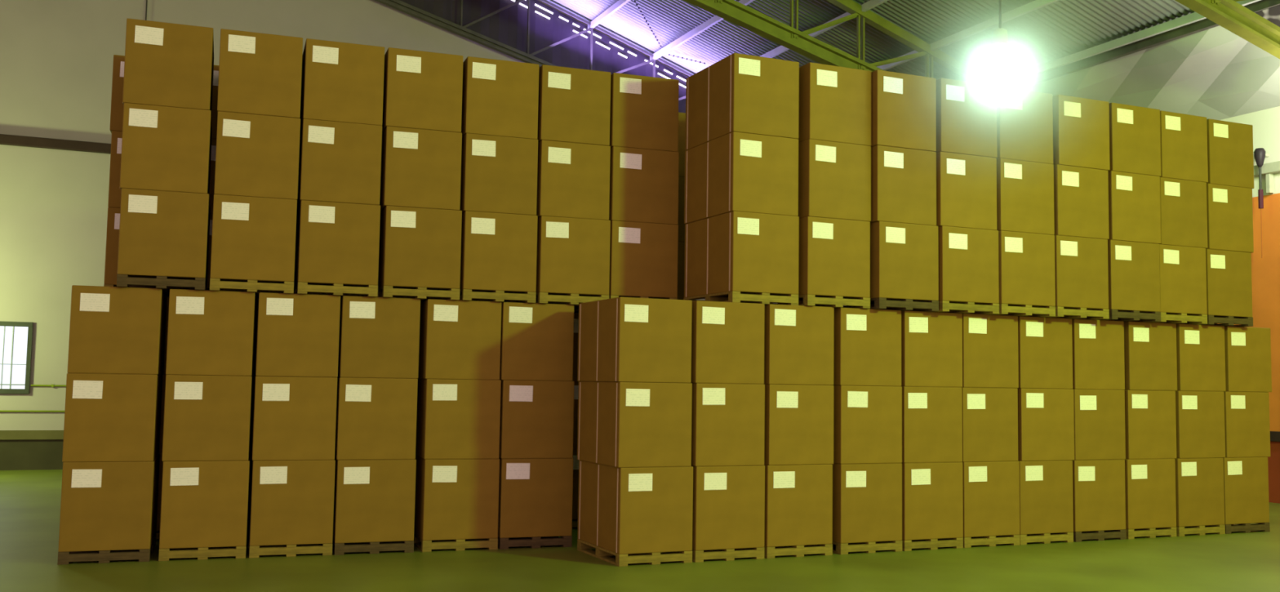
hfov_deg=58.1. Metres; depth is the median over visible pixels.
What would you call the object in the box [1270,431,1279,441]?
trim
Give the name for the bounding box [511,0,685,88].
window
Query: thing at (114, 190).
carton
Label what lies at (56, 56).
wall
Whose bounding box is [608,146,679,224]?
carton
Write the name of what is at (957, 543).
pallet
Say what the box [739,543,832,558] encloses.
pallet
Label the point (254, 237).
carton
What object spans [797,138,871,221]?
carton
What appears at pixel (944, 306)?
pallet
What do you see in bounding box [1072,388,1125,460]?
carton
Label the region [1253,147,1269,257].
wall spotlight
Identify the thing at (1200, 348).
carton
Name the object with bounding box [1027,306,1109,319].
pallet
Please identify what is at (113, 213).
carton
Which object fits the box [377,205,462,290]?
carton
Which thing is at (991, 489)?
carton
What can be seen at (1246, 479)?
carton
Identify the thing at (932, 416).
carton
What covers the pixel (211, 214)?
carton
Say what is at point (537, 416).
carton
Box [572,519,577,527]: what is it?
pallet
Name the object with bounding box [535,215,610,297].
carton
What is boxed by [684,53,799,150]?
carton
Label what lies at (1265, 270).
wall
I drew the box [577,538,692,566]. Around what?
pallet
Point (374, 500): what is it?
carton
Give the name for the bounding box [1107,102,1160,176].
carton
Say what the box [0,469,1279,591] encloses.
floor
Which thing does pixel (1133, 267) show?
carton
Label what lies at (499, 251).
carton
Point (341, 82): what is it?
carton
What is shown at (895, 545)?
pallet
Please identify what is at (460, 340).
carton
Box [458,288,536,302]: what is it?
pallet
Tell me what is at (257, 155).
carton
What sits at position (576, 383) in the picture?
carton
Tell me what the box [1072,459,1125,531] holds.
carton
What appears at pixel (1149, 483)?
carton
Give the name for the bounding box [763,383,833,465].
carton
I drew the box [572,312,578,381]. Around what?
carton
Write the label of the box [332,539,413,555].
pallet
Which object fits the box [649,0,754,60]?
skylight
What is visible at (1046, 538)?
pallet
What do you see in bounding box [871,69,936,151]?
carton
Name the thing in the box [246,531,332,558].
pallet
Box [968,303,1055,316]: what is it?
pallet
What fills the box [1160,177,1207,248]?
carton
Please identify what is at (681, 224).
carton
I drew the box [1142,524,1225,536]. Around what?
pallet
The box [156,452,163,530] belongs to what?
carton
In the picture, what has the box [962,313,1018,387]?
carton
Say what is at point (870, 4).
skylight
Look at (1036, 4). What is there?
skylight
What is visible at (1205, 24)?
trim
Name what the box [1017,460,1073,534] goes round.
carton
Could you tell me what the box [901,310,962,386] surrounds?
carton
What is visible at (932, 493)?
carton
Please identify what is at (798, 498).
carton
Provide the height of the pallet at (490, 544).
0.113 m
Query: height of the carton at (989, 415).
0.810 m
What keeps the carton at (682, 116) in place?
on the carton at (681, 224)
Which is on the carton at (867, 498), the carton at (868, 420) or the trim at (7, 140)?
the carton at (868, 420)
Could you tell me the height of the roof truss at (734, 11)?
5.065 m
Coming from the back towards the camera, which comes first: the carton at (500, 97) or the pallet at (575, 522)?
the pallet at (575, 522)
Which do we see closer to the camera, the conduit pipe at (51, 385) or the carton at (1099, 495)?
the carton at (1099, 495)
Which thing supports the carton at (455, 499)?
on the pallet at (490, 544)
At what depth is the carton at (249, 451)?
12.30 m
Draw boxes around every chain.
[634,0,662,47]
[668,53,705,63]
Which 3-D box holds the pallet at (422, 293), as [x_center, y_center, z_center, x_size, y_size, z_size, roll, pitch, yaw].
[-2.394,0.004,12.174,0.768,0.113,1.120,2,-5,-20]
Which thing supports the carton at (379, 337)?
on the carton at (376, 417)
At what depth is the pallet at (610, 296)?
12.46 m
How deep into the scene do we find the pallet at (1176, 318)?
13.78 m
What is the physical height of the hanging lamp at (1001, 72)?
5.153 m
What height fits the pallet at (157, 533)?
0.113 m
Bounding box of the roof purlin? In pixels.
[587,0,630,28]
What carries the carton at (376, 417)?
on the carton at (374, 500)
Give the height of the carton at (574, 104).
0.810 m
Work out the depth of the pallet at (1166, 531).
13.56 m
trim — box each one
[0,133,111,153]
[1026,0,1279,87]
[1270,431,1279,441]
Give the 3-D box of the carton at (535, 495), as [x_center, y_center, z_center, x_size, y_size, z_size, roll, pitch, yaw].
[-1.257,2.134,12.497,0.768,0.810,1.124,2,-5,-20]
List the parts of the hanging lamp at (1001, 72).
suspension cord, globe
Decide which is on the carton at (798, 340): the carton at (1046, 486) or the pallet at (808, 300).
the pallet at (808, 300)
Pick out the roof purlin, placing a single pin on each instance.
(620, 3)
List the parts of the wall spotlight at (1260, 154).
rod, handle, cord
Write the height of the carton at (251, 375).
0.810 m
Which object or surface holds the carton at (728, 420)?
on the carton at (729, 501)
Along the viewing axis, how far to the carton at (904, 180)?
12.28 m
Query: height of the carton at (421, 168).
0.810 m
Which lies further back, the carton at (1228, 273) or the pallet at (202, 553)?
the carton at (1228, 273)
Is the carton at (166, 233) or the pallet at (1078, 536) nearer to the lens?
the carton at (166, 233)
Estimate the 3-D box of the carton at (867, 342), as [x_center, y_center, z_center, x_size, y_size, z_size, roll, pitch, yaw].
[2.213,0.574,12.626,0.768,0.810,1.124,3,-5,-23]
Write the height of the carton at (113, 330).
0.810 m
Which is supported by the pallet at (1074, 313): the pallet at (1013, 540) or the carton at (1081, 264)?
the carton at (1081, 264)
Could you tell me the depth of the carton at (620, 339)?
11.16 m
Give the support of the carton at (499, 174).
on the carton at (499, 251)
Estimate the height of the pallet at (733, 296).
0.113 m
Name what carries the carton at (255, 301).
on the carton at (251, 375)
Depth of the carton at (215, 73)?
12.43 m
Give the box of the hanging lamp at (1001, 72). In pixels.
[970,0,1031,102]
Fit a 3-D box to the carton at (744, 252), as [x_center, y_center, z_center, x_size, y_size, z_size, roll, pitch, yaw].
[1.059,-0.402,12.202,0.772,0.810,1.124,3,-5,-23]
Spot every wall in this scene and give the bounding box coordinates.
[0,0,844,430]
[1025,25,1279,119]
[1217,106,1279,503]
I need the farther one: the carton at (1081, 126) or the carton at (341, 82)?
the carton at (1081, 126)
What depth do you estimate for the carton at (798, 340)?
11.76 m
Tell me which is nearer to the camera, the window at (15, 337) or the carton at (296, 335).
the carton at (296, 335)
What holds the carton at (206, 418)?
on the carton at (204, 504)
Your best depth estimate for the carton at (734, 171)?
11.81 m
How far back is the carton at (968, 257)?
12.50 m
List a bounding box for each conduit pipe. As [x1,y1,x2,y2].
[0,409,64,412]
[31,384,66,386]
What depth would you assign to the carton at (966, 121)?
12.61 m
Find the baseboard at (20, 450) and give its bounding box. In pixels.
[0,430,63,470]
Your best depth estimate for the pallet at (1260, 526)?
14.20 m
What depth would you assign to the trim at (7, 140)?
20.90 m
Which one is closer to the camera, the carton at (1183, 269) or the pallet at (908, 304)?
the pallet at (908, 304)
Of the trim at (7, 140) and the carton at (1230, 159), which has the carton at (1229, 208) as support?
the carton at (1230, 159)
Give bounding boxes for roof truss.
[375,0,693,100]
[684,0,971,81]
[1175,0,1279,58]
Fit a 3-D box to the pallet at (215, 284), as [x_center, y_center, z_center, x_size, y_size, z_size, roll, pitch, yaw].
[-3.927,-0.062,11.622,0.768,0.113,1.120,2,-5,-20]
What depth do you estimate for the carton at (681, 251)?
14.17 m
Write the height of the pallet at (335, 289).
0.113 m
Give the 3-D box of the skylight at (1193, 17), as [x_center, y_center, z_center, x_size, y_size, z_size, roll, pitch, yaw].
[8.660,-4.326,17.653,0.070,0.130,21.800,3,-5,-24]
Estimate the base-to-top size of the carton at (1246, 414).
0.810 m
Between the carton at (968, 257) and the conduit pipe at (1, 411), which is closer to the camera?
the carton at (968, 257)
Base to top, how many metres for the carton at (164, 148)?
0.810 m
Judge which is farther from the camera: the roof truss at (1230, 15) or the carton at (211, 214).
the roof truss at (1230, 15)
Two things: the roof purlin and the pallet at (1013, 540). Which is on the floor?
the pallet at (1013, 540)
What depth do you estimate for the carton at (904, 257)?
12.22 m
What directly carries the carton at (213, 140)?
on the carton at (211, 214)
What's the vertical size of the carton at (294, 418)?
0.810 m
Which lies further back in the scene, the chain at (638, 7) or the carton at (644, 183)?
the chain at (638, 7)
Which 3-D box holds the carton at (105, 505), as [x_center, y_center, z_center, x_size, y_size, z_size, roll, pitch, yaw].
[-5.097,1.969,11.113,0.772,0.810,1.124,2,-5,-20]
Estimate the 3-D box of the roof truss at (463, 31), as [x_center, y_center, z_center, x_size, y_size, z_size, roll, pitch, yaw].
[-1.171,-5.501,25.148,12.318,5.202,0.120,3,-5,-24]
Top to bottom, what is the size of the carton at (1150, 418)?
0.810 m
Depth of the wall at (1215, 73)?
18.98 m
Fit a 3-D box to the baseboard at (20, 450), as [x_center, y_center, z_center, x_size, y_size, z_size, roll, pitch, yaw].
[-10.991,2.741,20.455,36.500,0.700,0.090,3,-5,-24]
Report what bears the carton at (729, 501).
on the pallet at (730, 554)
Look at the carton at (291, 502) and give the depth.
11.15 m
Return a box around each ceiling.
[537,0,1195,82]
[1254,4,1279,26]
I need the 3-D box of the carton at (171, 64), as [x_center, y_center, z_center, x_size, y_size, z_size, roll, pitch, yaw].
[-4.683,-2.171,11.491,0.772,0.810,1.124,2,-5,-20]
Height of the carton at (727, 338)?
0.810 m
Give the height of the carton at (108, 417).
0.810 m
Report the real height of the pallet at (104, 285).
0.113 m
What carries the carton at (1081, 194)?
on the carton at (1081, 264)
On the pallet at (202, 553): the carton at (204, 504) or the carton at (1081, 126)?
the carton at (204, 504)
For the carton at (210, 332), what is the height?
0.810 m
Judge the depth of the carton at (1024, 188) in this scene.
12.86 m
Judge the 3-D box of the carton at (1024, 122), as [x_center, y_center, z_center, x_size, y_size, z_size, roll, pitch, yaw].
[4.124,-1.884,13.453,0.768,0.810,1.124,3,-5,-24]
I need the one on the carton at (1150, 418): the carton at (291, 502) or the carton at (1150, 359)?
the carton at (1150, 359)
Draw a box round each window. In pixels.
[0,320,32,393]
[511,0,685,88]
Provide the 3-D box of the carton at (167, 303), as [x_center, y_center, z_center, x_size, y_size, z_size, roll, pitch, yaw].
[-5.399,0.447,12.560,0.768,0.810,1.124,2,-5,-20]
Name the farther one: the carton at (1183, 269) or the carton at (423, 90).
the carton at (1183, 269)
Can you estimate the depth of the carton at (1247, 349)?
14.37 m
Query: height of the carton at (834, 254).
0.810 m
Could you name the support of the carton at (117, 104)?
on the carton at (114, 190)
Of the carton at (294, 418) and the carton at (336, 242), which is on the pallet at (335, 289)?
the carton at (336, 242)
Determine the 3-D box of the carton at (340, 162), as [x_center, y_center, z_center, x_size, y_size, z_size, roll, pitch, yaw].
[-3.156,-1.298,11.985,0.768,0.810,1.124,2,-5,-20]
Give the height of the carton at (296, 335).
0.810 m
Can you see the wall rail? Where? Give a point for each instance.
(1267, 169)
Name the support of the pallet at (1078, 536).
on the floor
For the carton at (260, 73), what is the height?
0.810 m
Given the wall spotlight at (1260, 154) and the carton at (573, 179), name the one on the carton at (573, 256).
the carton at (573, 179)
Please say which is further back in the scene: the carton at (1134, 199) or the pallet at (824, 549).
the carton at (1134, 199)
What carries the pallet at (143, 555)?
on the floor
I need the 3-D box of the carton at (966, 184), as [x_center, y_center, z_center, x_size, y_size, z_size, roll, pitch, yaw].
[3.372,-1.111,13.088,0.768,0.810,1.124,3,-5,-24]
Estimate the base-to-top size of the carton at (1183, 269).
0.810 m
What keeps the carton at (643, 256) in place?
on the pallet at (610, 296)
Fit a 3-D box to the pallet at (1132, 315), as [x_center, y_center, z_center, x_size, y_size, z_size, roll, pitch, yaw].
[5.564,0.262,13.926,0.768,0.113,1.120,3,-5,-24]
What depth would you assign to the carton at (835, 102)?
12.10 m
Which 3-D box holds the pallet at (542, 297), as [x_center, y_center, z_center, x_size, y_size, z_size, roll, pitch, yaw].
[-0.881,0.069,12.718,0.768,0.113,1.120,2,-5,-20]
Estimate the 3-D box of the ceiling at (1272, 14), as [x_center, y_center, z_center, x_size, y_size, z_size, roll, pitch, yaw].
[11.906,-3.905,12.540,1.512,1.196,10.600,3,-5,-24]
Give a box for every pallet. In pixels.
[57,533,156,564]
[103,284,168,297]
[116,274,206,295]
[155,530,159,539]
[158,546,246,561]
[209,278,293,297]
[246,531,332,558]
[293,281,377,297]
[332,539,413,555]
[377,285,459,302]
[413,533,497,551]
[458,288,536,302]
[497,535,572,549]
[524,292,608,311]
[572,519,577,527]
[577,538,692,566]
[608,295,677,299]
[669,546,764,562]
[683,290,798,305]
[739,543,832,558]
[773,294,870,308]
[805,540,902,554]
[842,297,938,311]
[875,537,963,551]
[912,300,999,314]
[937,534,1020,547]
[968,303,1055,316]
[995,532,1073,545]
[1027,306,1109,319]
[1050,529,1126,542]
[1086,309,1160,322]
[1104,527,1176,539]
[1139,311,1207,324]
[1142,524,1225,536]
[1186,315,1253,326]
[1189,522,1270,533]
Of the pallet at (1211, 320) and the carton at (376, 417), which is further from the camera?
the pallet at (1211, 320)
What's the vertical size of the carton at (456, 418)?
0.810 m
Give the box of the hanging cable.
[145,0,147,20]
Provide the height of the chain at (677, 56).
0.265 m
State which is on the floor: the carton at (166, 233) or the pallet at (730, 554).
the pallet at (730, 554)
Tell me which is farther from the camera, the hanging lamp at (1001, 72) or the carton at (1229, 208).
the carton at (1229, 208)
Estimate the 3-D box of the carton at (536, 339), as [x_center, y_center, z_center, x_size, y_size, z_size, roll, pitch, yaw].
[-1.253,0.516,12.598,0.768,0.810,1.124,2,-5,-20]
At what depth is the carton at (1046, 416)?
13.00 m
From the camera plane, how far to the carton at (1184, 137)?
13.93 m
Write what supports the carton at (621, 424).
on the carton at (636, 509)
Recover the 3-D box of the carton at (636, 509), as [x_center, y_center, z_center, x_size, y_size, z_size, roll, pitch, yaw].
[-0.064,2.080,11.523,0.772,0.810,1.124,3,-5,-24]
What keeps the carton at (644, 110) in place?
on the carton at (644, 183)
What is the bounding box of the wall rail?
[1253,160,1279,193]
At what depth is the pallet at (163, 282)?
10.85 m
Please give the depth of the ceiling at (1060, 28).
21.53 m
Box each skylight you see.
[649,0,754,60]
[760,0,888,57]
[876,0,1058,70]
[1031,0,1260,75]
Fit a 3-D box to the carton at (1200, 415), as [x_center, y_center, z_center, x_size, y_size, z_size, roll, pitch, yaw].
[6.608,1.596,14.494,0.768,0.810,1.124,3,-5,-23]
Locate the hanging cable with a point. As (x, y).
(146, 0)
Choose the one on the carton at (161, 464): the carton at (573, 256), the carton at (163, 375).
the carton at (163, 375)
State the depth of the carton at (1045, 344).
13.06 m
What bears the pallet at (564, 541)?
on the floor
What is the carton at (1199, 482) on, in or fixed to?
on the pallet at (1216, 529)
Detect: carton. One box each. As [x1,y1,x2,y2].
[57,453,159,551]
[62,373,162,462]
[67,284,167,374]
[103,207,120,286]
[107,130,122,208]
[109,54,124,133]
[117,187,210,285]
[120,102,212,193]
[122,17,213,111]
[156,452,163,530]
[159,374,165,452]
[159,457,249,548]
[161,374,252,461]
[163,297,168,374]
[165,288,254,375]
[206,213,213,290]
[208,138,216,213]
[209,194,297,283]
[211,64,218,138]
[213,111,300,199]
[217,28,302,118]
[246,451,250,528]
[247,456,335,546]
[248,375,253,451]
[249,375,337,460]
[251,301,256,375]
[253,292,340,377]
[293,200,380,287]
[297,118,382,208]
[299,38,384,127]
[332,457,416,542]
[334,377,417,459]
[337,295,420,378]
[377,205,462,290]
[379,125,462,211]
[382,47,463,133]
[413,455,499,540]
[415,378,501,459]
[417,298,501,379]
[459,133,537,215]
[459,210,537,293]
[461,56,538,139]
[497,457,573,537]
[498,379,574,458]
[499,302,573,381]
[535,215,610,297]
[536,139,610,220]
[537,64,610,146]
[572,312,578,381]
[572,449,579,519]
[573,381,578,449]
[577,297,692,382]
[577,381,692,467]
[577,460,693,554]
[608,72,679,151]
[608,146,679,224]
[608,220,678,298]
[677,111,685,177]
[677,176,685,242]
[677,241,684,299]
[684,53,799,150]
[684,131,798,223]
[684,210,799,298]
[690,300,764,383]
[691,382,764,466]
[691,465,764,550]
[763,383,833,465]
[764,303,834,385]
[764,464,832,546]
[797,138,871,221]
[798,62,871,146]
[798,216,870,299]
[832,462,902,543]
[833,307,901,386]
[833,385,902,463]
[869,221,938,302]
[870,145,936,225]
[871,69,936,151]
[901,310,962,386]
[901,386,962,462]
[902,462,963,540]
[935,77,997,157]
[935,151,996,230]
[937,226,999,304]
[961,386,1017,462]
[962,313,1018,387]
[962,461,1019,537]
[995,89,1053,164]
[996,158,1054,235]
[998,230,1055,306]
[1016,387,1074,461]
[1017,315,1072,388]
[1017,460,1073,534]
[1052,94,1110,170]
[1053,164,1109,239]
[1054,235,1108,310]
[1071,318,1124,389]
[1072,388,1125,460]
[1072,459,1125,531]
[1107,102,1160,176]
[1107,170,1160,244]
[1107,240,1159,312]
[1123,389,1176,459]
[1124,320,1177,390]
[1124,458,1176,528]
[1159,244,1207,315]
[1160,110,1208,182]
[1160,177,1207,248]
[1173,390,1225,458]
[1174,457,1224,526]
[1176,323,1226,391]
[1205,183,1253,253]
[1205,248,1252,317]
[1206,118,1253,188]
[1222,391,1270,457]
[1223,457,1269,524]
[1224,325,1271,391]
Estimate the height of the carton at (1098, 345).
0.810 m
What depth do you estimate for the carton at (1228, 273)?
14.16 m
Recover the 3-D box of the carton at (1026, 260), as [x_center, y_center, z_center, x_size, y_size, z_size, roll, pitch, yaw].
[4.103,-0.269,13.329,0.768,0.810,1.124,3,-5,-24]
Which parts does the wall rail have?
post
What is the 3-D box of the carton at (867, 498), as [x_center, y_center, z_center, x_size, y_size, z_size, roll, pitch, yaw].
[2.193,2.190,12.510,0.768,0.810,1.124,3,-5,-24]
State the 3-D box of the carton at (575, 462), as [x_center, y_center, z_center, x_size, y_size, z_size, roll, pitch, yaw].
[-0.737,2.264,14.138,0.768,0.810,1.124,2,-5,-20]

